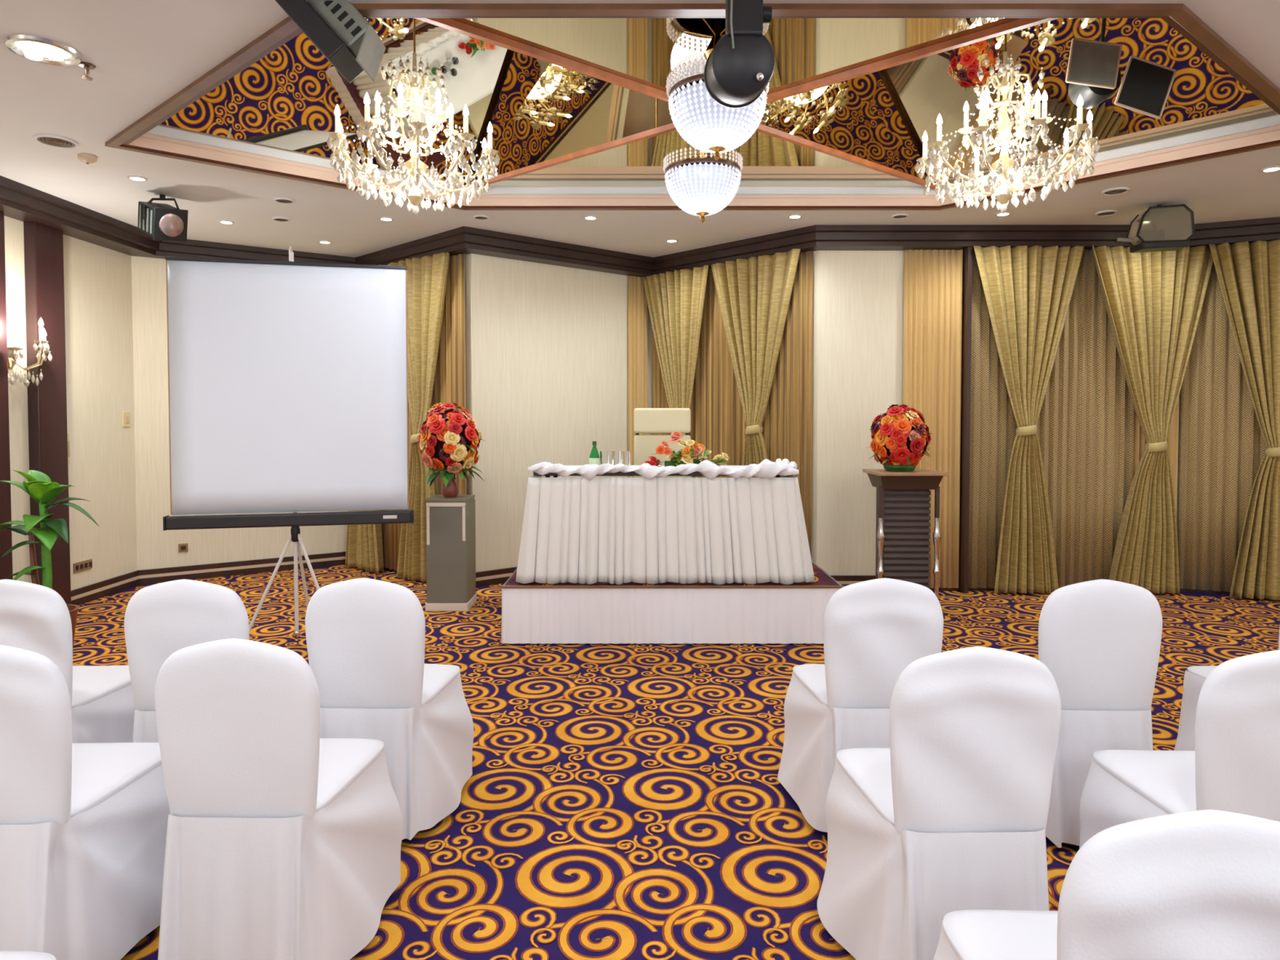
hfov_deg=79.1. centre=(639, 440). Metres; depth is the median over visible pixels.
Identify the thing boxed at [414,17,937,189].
trim
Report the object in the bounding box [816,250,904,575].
wall
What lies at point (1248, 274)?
curtain
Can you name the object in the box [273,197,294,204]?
ceiling speaker
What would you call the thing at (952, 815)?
banquet chair
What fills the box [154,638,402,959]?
banquet chair
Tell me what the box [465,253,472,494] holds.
wall
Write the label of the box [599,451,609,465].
drinking glass
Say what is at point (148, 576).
baseboard
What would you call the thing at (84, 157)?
smoke detector
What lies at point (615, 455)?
drinking glass
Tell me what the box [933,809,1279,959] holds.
banquet chair
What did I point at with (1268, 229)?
trim
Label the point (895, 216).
grille
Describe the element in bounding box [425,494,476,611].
pedestal
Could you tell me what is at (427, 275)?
curtain
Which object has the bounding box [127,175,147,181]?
recessed light
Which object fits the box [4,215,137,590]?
wall
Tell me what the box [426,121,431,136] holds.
candle
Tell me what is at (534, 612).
stage platform
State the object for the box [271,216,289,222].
ceiling speaker
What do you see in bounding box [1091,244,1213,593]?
curtain
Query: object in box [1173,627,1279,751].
banquet chair
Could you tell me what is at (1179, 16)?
trim
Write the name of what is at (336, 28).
lamp
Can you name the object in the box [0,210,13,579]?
trim
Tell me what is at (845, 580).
baseboard
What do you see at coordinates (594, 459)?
water bottle
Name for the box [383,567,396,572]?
baseboard
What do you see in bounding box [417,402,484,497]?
flower arrangement
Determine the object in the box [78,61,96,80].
sprinkler head
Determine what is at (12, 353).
wall sconce
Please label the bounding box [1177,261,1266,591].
sheer curtain
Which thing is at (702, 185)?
chandelier
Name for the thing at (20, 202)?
trim
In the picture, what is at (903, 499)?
pedestal
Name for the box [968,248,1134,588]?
sheer curtain
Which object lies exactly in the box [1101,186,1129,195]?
ceiling speaker
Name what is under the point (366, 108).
candle
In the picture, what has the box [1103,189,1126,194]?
grille
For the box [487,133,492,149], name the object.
candle
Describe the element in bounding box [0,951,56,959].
banquet chair
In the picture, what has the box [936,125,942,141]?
candle
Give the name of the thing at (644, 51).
mirror
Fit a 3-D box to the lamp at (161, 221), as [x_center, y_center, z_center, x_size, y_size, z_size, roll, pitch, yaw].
[-3.400,-1.575,5.508,0.310,0.358,0.265,1,2,33]
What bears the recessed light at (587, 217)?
in the ceiling
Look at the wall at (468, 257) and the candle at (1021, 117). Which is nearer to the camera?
the candle at (1021, 117)
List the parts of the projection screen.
leg, post, leg, leg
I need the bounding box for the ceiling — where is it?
[0,0,1279,257]
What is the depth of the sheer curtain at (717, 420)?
6.98 m
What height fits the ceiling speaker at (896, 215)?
0.012 m
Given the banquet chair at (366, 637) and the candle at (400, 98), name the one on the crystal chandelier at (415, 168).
the candle at (400, 98)
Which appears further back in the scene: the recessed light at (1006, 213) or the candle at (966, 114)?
the recessed light at (1006, 213)
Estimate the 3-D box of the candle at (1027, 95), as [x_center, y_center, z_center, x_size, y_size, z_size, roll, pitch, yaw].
[2.084,-1.821,4.170,0.025,0.092,0.026,0,2,-8]
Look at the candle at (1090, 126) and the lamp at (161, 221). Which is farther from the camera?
the lamp at (161, 221)
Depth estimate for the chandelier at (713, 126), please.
3.59 m
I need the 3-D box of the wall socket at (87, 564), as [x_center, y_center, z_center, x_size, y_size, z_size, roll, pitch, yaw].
[-4.491,1.015,6.253,0.018,0.075,0.200,0,2,0]
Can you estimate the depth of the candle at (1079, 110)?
4.01 m
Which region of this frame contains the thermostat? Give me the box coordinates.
[121,411,129,426]
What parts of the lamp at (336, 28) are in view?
barn door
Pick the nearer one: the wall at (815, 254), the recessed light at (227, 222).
the recessed light at (227, 222)
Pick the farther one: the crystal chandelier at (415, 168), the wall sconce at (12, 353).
the wall sconce at (12, 353)
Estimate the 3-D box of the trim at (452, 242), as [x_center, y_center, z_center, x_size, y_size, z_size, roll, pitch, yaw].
[-2.139,-1.723,7.227,2.022,0.165,0.213,2,2,43]
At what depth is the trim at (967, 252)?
6.55 m
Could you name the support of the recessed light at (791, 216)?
in the ceiling
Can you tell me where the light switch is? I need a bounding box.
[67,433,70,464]
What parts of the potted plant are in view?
stem, stem, pot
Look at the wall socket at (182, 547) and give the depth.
7.11 m
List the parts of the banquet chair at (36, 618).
seat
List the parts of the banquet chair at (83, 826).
seat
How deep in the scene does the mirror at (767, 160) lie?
5.37 m
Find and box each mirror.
[158,17,678,185]
[449,17,1021,94]
[489,128,922,186]
[754,17,1278,184]
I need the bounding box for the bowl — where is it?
[883,463,915,471]
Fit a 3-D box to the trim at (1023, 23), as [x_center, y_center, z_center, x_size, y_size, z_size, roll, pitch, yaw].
[0.380,-1.843,4.427,4.350,0.027,0.058,1,2,39]
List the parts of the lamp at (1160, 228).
lever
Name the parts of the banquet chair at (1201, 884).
seat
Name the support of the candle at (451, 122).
on the crystal chandelier at (415, 168)
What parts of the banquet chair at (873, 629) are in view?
seat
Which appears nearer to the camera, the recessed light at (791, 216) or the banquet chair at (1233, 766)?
the banquet chair at (1233, 766)
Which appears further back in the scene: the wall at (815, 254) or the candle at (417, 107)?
the wall at (815, 254)
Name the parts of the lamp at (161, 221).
frame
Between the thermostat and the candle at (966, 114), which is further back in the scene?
the thermostat
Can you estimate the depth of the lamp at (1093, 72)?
3.86 m
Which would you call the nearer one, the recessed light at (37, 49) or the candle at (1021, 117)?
the recessed light at (37, 49)
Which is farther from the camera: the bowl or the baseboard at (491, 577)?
the baseboard at (491, 577)
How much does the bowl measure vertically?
0.060 m
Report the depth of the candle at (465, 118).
4.09 m
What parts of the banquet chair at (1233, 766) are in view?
seat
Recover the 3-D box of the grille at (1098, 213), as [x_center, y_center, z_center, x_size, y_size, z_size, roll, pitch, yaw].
[3.627,-1.763,6.028,0.126,0.005,0.126,0,2,0]
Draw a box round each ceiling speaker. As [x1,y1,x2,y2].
[33,133,78,148]
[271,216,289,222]
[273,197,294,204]
[473,214,488,220]
[891,213,908,218]
[1095,209,1117,216]
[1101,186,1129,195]
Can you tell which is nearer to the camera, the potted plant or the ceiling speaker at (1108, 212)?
the potted plant
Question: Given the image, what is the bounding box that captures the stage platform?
[501,560,844,644]
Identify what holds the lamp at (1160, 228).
hanging from the ceiling
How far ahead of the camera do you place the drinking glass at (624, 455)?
5.34 m
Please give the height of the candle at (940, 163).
0.092 m
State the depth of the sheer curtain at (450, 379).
6.87 m
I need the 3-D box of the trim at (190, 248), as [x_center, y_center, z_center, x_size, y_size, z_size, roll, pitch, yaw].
[-3.663,-1.724,7.289,1.881,0.165,0.174,-1,2,-33]
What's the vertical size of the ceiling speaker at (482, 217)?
0.012 m
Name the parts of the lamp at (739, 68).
clamp knob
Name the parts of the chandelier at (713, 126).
stem, lamp shade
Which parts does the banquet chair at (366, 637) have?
seat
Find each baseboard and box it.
[71,570,139,605]
[138,551,346,585]
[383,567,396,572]
[475,566,517,587]
[830,575,1059,591]
[1179,588,1230,595]
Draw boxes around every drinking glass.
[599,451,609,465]
[611,450,621,465]
[620,451,631,466]
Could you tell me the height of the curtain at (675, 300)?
2.900 m
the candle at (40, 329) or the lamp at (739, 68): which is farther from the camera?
the candle at (40, 329)
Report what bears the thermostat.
attached to the wall at (98, 289)
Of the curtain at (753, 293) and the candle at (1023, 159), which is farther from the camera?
the curtain at (753, 293)
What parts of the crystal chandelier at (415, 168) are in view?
flame bulb, flame bulb, arm, arm, flame bulb, arm, arm, arm, flame bulb, arm, arm, hanging rod, arm, flame bulb, flame bulb, arm, arm, arm, flame bulb, arm, flame bulb, arm, flame bulb, arm, flame bulb, flame bulb, flame bulb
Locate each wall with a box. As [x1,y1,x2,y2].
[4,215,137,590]
[131,255,347,570]
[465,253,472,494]
[471,253,652,572]
[811,250,818,563]
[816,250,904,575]
[1176,389,1181,538]
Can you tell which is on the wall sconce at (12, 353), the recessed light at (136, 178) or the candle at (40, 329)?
the candle at (40, 329)
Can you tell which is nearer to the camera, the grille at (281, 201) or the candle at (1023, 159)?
the candle at (1023, 159)
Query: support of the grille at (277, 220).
attached to the ceiling speaker at (279, 219)
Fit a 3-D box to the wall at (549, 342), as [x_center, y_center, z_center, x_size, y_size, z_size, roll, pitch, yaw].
[-0.707,-0.267,7.473,2.037,3.090,0.120,-1,2,-38]
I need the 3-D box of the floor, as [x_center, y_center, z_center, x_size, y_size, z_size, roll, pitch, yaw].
[1.154,1.466,2.144,11.561,0.063,12.400,0,2,0]
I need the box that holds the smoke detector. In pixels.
[77,153,97,164]
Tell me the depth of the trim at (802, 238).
7.00 m
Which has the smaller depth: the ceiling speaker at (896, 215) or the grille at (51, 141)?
the grille at (51, 141)
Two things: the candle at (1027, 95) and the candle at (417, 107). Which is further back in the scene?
the candle at (1027, 95)
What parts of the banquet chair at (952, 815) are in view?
seat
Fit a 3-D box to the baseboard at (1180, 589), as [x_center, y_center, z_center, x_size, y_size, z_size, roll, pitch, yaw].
[5.704,1.252,6.216,2.390,0.128,0.030,1,2,24]
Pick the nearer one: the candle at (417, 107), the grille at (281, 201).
the candle at (417, 107)
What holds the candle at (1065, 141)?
on the crystal chandelier at (1005, 166)
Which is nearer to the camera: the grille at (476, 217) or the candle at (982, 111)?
the candle at (982, 111)
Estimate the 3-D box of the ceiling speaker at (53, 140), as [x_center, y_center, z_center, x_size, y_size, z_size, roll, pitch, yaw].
[-3.360,-1.717,4.461,0.210,0.012,0.210,0,2,0]
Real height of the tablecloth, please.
0.829 m
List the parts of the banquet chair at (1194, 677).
seat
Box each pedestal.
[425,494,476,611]
[862,468,948,617]
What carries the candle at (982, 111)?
on the crystal chandelier at (1005, 166)
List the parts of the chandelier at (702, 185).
stem, suspension rod, lamp shade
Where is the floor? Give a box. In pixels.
[72,564,1279,959]
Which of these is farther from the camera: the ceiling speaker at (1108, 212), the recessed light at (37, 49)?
the ceiling speaker at (1108, 212)
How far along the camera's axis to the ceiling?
5.13 m
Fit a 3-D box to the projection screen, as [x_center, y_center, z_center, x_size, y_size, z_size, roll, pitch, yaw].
[-2.345,0.025,5.298,1.545,2.636,0.536,0,2,-13]
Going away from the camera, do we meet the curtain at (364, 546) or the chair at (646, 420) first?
the chair at (646, 420)
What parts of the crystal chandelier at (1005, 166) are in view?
flame bulb, flame bulb, arm, flame bulb, arm, arm, flame bulb, flame bulb, arm, flame bulb, arm, arm, arm, arm, hanging rod, arm, arm, arm, arm, arm, flame bulb, flame bulb, arm, arm, flame bulb, arm, flame bulb, flame bulb, flame bulb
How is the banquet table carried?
on the stage platform
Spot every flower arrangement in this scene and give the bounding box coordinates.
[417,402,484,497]
[644,431,728,466]
[866,404,933,471]
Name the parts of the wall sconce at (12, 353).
arm, flame bulb, arm, arm, flame bulb, flame bulb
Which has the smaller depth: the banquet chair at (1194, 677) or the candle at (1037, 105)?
the banquet chair at (1194, 677)
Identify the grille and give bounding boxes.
[36,137,75,146]
[274,218,287,221]
[275,199,293,203]
[475,216,487,219]
[893,215,906,217]
[1097,212,1115,215]
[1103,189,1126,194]
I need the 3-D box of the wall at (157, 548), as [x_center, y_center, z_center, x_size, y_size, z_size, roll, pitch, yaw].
[-3.743,-0.266,7.456,1.881,3.090,0.120,-1,2,-33]
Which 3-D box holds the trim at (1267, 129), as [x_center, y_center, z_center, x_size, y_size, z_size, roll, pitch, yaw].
[0.377,-1.796,4.429,6.794,0.172,2.800,0,2,0]
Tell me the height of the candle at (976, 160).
0.092 m
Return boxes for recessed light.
[4,34,82,66]
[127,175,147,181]
[217,220,234,224]
[318,240,331,244]
[378,217,393,221]
[583,215,597,220]
[665,239,678,242]
[787,214,802,218]
[995,211,1011,216]
[1260,165,1279,172]
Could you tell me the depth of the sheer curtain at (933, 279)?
6.61 m
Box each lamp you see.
[137,194,188,241]
[275,0,385,83]
[703,0,775,108]
[1065,17,1176,119]
[1116,204,1195,253]
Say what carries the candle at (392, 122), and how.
on the crystal chandelier at (415, 168)
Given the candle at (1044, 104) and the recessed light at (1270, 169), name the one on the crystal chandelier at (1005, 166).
the candle at (1044, 104)
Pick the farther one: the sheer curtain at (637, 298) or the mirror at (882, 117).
the sheer curtain at (637, 298)
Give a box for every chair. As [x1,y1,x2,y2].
[0,578,136,742]
[0,644,170,959]
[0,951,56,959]
[124,578,248,742]
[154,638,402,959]
[305,577,473,839]
[633,408,690,477]
[777,577,943,832]
[817,646,1061,959]
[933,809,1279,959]
[1038,578,1162,848]
[1079,649,1279,848]
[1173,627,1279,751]
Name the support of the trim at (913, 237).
attached to the wall at (860, 304)
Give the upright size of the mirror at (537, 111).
1.625 m
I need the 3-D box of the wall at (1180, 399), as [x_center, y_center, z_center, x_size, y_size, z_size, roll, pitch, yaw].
[5.735,-0.230,6.241,2.390,3.090,0.120,1,2,24]
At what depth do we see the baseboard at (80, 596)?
6.48 m
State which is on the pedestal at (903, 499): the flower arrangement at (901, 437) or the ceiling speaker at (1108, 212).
the flower arrangement at (901, 437)
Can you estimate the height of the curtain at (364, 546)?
2.900 m
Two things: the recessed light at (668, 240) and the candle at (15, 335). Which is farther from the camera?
the recessed light at (668, 240)
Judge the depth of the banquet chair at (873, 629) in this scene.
2.69 m
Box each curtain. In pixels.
[345,264,383,573]
[381,253,466,570]
[387,252,449,582]
[627,275,647,477]
[642,265,708,477]
[652,250,813,557]
[711,248,800,477]
[902,248,963,588]
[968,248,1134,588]
[973,245,1084,593]
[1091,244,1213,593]
[1133,395,1179,517]
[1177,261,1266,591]
[1208,239,1279,599]
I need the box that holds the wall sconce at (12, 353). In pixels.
[6,318,52,386]
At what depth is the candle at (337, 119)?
4.10 m
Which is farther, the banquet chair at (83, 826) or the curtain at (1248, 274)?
the curtain at (1248, 274)
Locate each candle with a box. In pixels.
[13,333,17,346]
[38,327,43,340]
[334,116,340,133]
[364,105,369,122]
[368,149,372,164]
[374,102,380,118]
[390,119,395,131]
[397,93,403,110]
[415,105,420,122]
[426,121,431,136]
[435,99,440,115]
[448,114,453,128]
[453,157,457,171]
[463,116,468,133]
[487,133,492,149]
[922,142,927,157]
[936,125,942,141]
[937,155,942,168]
[963,112,968,128]
[974,157,978,171]
[979,109,984,126]
[983,97,989,114]
[1019,115,1024,124]
[1021,151,1026,166]
[1024,92,1030,108]
[1034,102,1040,119]
[1041,102,1047,117]
[1063,138,1068,154]
[1076,106,1082,124]
[1088,121,1092,137]
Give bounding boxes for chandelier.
[326,17,500,215]
[662,146,742,222]
[666,48,768,160]
[914,33,1100,213]
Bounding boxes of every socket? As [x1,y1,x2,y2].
[73,559,92,573]
[178,542,187,551]
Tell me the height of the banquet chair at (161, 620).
0.940 m
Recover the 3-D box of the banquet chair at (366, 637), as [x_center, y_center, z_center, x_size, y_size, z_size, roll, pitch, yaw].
[-0.953,0.943,2.946,0.569,0.940,0.617,0,2,1]
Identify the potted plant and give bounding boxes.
[0,470,98,647]
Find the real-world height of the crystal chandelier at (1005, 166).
1.060 m
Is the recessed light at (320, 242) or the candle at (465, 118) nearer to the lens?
the candle at (465, 118)
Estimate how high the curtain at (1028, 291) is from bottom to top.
2.901 m
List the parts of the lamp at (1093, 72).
barn door, hanging rod, barn door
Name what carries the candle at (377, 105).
on the crystal chandelier at (415, 168)
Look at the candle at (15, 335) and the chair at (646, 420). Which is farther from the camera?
the chair at (646, 420)
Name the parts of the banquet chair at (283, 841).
seat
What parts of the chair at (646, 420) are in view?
backrest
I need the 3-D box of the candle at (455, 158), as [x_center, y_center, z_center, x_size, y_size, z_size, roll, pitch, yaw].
[-1.132,-1.683,4.752,0.025,0.092,0.026,1,2,18]
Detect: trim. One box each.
[0,175,162,255]
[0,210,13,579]
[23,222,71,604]
[105,3,1279,210]
[128,114,1279,205]
[132,239,355,264]
[355,226,471,265]
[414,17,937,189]
[462,17,1059,187]
[463,226,653,277]
[653,225,818,275]
[815,224,1132,250]
[958,246,972,592]
[1189,217,1279,247]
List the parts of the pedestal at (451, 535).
panel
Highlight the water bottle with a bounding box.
[589,440,599,465]
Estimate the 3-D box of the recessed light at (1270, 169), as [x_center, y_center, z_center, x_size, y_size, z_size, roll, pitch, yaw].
[4.049,-1.735,4.966,0.116,0.007,0.116,0,2,0]
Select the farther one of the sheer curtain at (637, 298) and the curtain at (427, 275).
the sheer curtain at (637, 298)
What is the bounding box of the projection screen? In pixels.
[163,245,413,637]
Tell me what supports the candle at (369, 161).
on the crystal chandelier at (415, 168)
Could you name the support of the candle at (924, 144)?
on the crystal chandelier at (1005, 166)
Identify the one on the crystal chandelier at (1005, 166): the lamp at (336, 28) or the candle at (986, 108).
the candle at (986, 108)
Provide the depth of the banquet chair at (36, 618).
2.70 m
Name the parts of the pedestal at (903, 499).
post, post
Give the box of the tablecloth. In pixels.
[515,458,814,584]
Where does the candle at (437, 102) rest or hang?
on the crystal chandelier at (415, 168)
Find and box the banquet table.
[533,471,792,477]

